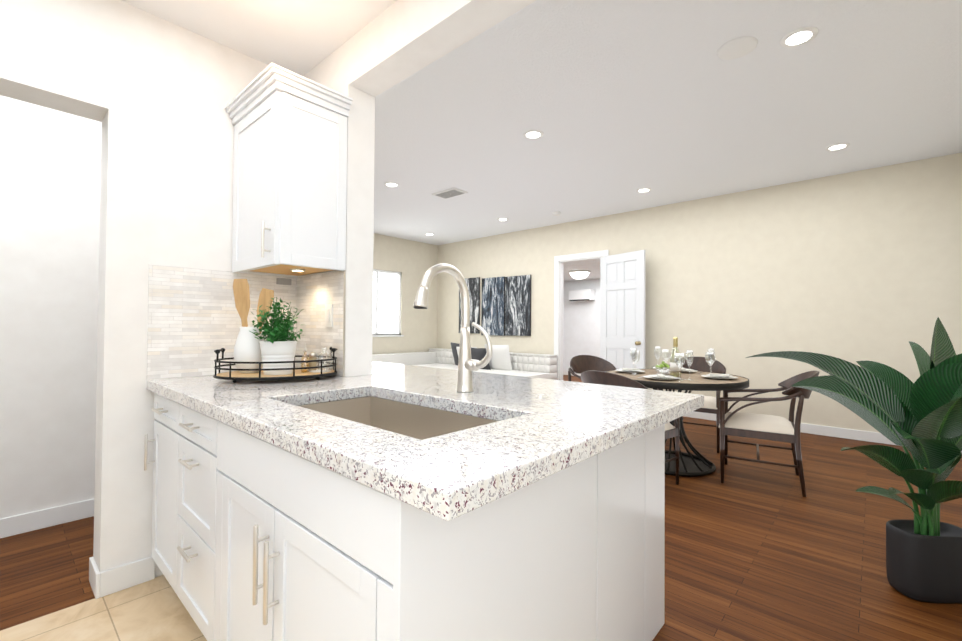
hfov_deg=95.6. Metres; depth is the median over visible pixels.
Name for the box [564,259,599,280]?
ceiling
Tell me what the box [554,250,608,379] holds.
door frame
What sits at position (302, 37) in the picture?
ceiling
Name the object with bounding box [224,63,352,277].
upper cabinet
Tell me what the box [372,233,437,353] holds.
wall
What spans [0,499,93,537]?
baseboard
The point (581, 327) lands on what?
wall
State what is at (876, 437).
baseboard
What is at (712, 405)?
dining chair
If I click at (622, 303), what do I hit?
door leaf
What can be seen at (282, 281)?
switch plate
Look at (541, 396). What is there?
switch
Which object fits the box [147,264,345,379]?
backsplash
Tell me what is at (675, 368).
tableware
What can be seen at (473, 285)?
picture
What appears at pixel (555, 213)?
smoke detector
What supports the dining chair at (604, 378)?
on the floor at (755, 551)
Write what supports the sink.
in the countertop
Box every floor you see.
[0,516,94,630]
[0,575,206,640]
[563,375,582,382]
[652,416,961,640]
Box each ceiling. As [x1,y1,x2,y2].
[121,0,396,75]
[374,0,961,244]
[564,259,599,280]
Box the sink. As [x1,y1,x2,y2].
[300,396,497,439]
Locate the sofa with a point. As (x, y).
(544, 366)
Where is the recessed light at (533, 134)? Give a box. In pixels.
[523,130,543,138]
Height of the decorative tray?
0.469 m
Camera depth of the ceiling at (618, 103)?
3.35 m
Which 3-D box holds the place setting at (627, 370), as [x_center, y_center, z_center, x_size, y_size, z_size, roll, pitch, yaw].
[1.333,0.355,3.935,0.263,0.230,0.385,0,-1,36]
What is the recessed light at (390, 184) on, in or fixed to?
in the ceiling at (618, 103)
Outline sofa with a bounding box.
[372,348,556,379]
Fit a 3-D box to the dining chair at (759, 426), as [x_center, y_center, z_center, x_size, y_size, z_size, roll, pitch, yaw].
[2.218,0.802,3.377,0.638,0.859,0.567,0,-1,32]
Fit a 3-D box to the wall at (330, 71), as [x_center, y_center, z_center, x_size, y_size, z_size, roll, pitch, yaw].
[-2.430,-0.269,3.861,4.884,2.950,0.157,0,-1,42]
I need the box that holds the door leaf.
[600,250,644,369]
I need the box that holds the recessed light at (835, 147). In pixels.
[825,143,849,150]
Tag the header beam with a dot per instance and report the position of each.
(395, 43)
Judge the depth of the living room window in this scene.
8.18 m
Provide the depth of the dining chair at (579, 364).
4.87 m
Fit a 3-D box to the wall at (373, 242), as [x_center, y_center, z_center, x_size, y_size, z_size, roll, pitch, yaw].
[-2.341,-0.218,3.887,4.782,2.850,0.002,0,-1,42]
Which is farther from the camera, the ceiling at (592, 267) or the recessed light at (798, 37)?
the ceiling at (592, 267)
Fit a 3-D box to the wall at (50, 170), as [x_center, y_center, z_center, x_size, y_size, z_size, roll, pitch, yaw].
[-3.127,-0.302,1.897,0.100,2.950,3.693,0,-1,42]
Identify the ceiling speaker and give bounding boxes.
[717,36,757,59]
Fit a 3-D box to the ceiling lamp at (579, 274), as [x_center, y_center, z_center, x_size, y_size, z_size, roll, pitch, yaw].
[1.990,-0.913,8.815,0.430,0.160,0.430,0,-1,42]
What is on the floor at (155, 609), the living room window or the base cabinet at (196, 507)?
the base cabinet at (196, 507)
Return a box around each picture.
[459,277,479,333]
[481,277,504,335]
[505,275,530,335]
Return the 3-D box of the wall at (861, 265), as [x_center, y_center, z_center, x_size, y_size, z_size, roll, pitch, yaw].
[1.875,-0.150,6.600,7.610,2.850,0.100,0,-1,42]
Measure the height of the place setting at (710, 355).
0.230 m
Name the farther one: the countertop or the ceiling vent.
the ceiling vent
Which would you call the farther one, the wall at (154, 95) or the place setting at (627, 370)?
the place setting at (627, 370)
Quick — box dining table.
[606,369,748,476]
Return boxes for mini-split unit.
[569,289,594,300]
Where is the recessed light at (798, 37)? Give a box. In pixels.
[780,26,817,47]
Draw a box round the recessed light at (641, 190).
[636,188,651,192]
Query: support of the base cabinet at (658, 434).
on the floor at (155, 609)
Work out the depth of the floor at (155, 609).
1.72 m
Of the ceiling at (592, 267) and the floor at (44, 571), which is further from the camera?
the ceiling at (592, 267)
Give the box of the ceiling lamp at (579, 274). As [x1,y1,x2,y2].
[569,270,589,278]
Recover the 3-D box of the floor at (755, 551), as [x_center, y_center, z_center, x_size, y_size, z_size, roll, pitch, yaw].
[0.262,1.288,4.800,7.410,0.100,4.890,0,-1,42]
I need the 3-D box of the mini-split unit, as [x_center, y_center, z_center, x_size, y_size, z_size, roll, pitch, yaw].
[2.376,-0.591,10.316,0.580,0.255,0.233,0,-1,42]
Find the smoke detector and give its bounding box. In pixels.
[552,211,560,215]
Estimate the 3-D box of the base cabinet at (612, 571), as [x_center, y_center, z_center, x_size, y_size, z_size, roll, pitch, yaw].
[-0.057,0.759,1.846,1.322,0.868,0.480,0,-1,42]
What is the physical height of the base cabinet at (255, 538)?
0.868 m
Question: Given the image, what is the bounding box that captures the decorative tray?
[213,279,337,382]
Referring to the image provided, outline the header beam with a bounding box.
[348,0,535,96]
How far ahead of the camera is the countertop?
1.16 m
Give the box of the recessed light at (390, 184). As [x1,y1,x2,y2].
[384,182,398,186]
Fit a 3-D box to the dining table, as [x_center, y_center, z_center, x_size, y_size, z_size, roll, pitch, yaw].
[1.637,0.851,3.737,1.128,0.762,1.128,0,-1,42]
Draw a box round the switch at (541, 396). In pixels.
[535,394,547,397]
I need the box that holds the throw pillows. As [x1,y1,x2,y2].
[451,343,511,370]
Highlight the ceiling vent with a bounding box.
[432,187,467,198]
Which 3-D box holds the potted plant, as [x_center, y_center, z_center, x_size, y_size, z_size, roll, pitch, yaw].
[1.802,0.593,1.969,0.949,1.228,0.625,0,-1,42]
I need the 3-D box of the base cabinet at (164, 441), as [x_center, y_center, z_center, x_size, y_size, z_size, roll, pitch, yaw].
[-1.143,0.755,2.085,0.437,0.868,0.620,0,-1,42]
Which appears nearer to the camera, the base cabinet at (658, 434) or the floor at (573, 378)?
the base cabinet at (658, 434)
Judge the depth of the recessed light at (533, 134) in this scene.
3.80 m
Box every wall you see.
[0,0,267,576]
[0,95,101,518]
[298,40,374,376]
[372,141,374,343]
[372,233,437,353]
[437,153,961,432]
[563,279,599,370]
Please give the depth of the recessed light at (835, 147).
4.01 m
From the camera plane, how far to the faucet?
1.67 m
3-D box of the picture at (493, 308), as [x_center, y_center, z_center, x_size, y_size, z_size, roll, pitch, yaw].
[0.222,-0.257,8.000,0.540,1.060,0.034,0,-1,42]
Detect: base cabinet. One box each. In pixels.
[148,393,175,586]
[172,402,219,640]
[216,422,575,640]
[572,430,651,640]
[652,424,664,639]
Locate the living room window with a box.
[373,269,403,336]
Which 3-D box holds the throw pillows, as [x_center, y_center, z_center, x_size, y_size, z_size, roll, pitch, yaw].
[-0.074,0.655,7.697,1.427,0.496,0.358,0,-1,42]
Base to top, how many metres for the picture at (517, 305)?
1.045 m
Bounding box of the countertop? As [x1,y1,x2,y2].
[147,362,703,520]
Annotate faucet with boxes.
[413,263,491,392]
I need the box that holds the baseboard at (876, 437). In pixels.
[684,411,961,452]
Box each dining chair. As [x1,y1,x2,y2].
[568,355,615,380]
[581,370,679,484]
[658,357,725,452]
[719,371,818,496]
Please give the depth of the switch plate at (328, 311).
2.24 m
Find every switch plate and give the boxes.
[276,278,291,284]
[325,304,332,326]
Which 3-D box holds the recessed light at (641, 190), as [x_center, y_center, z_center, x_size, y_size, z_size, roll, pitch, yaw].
[1.987,-1.590,5.328,0.180,0.007,0.180,0,-1,42]
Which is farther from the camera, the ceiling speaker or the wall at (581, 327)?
the wall at (581, 327)

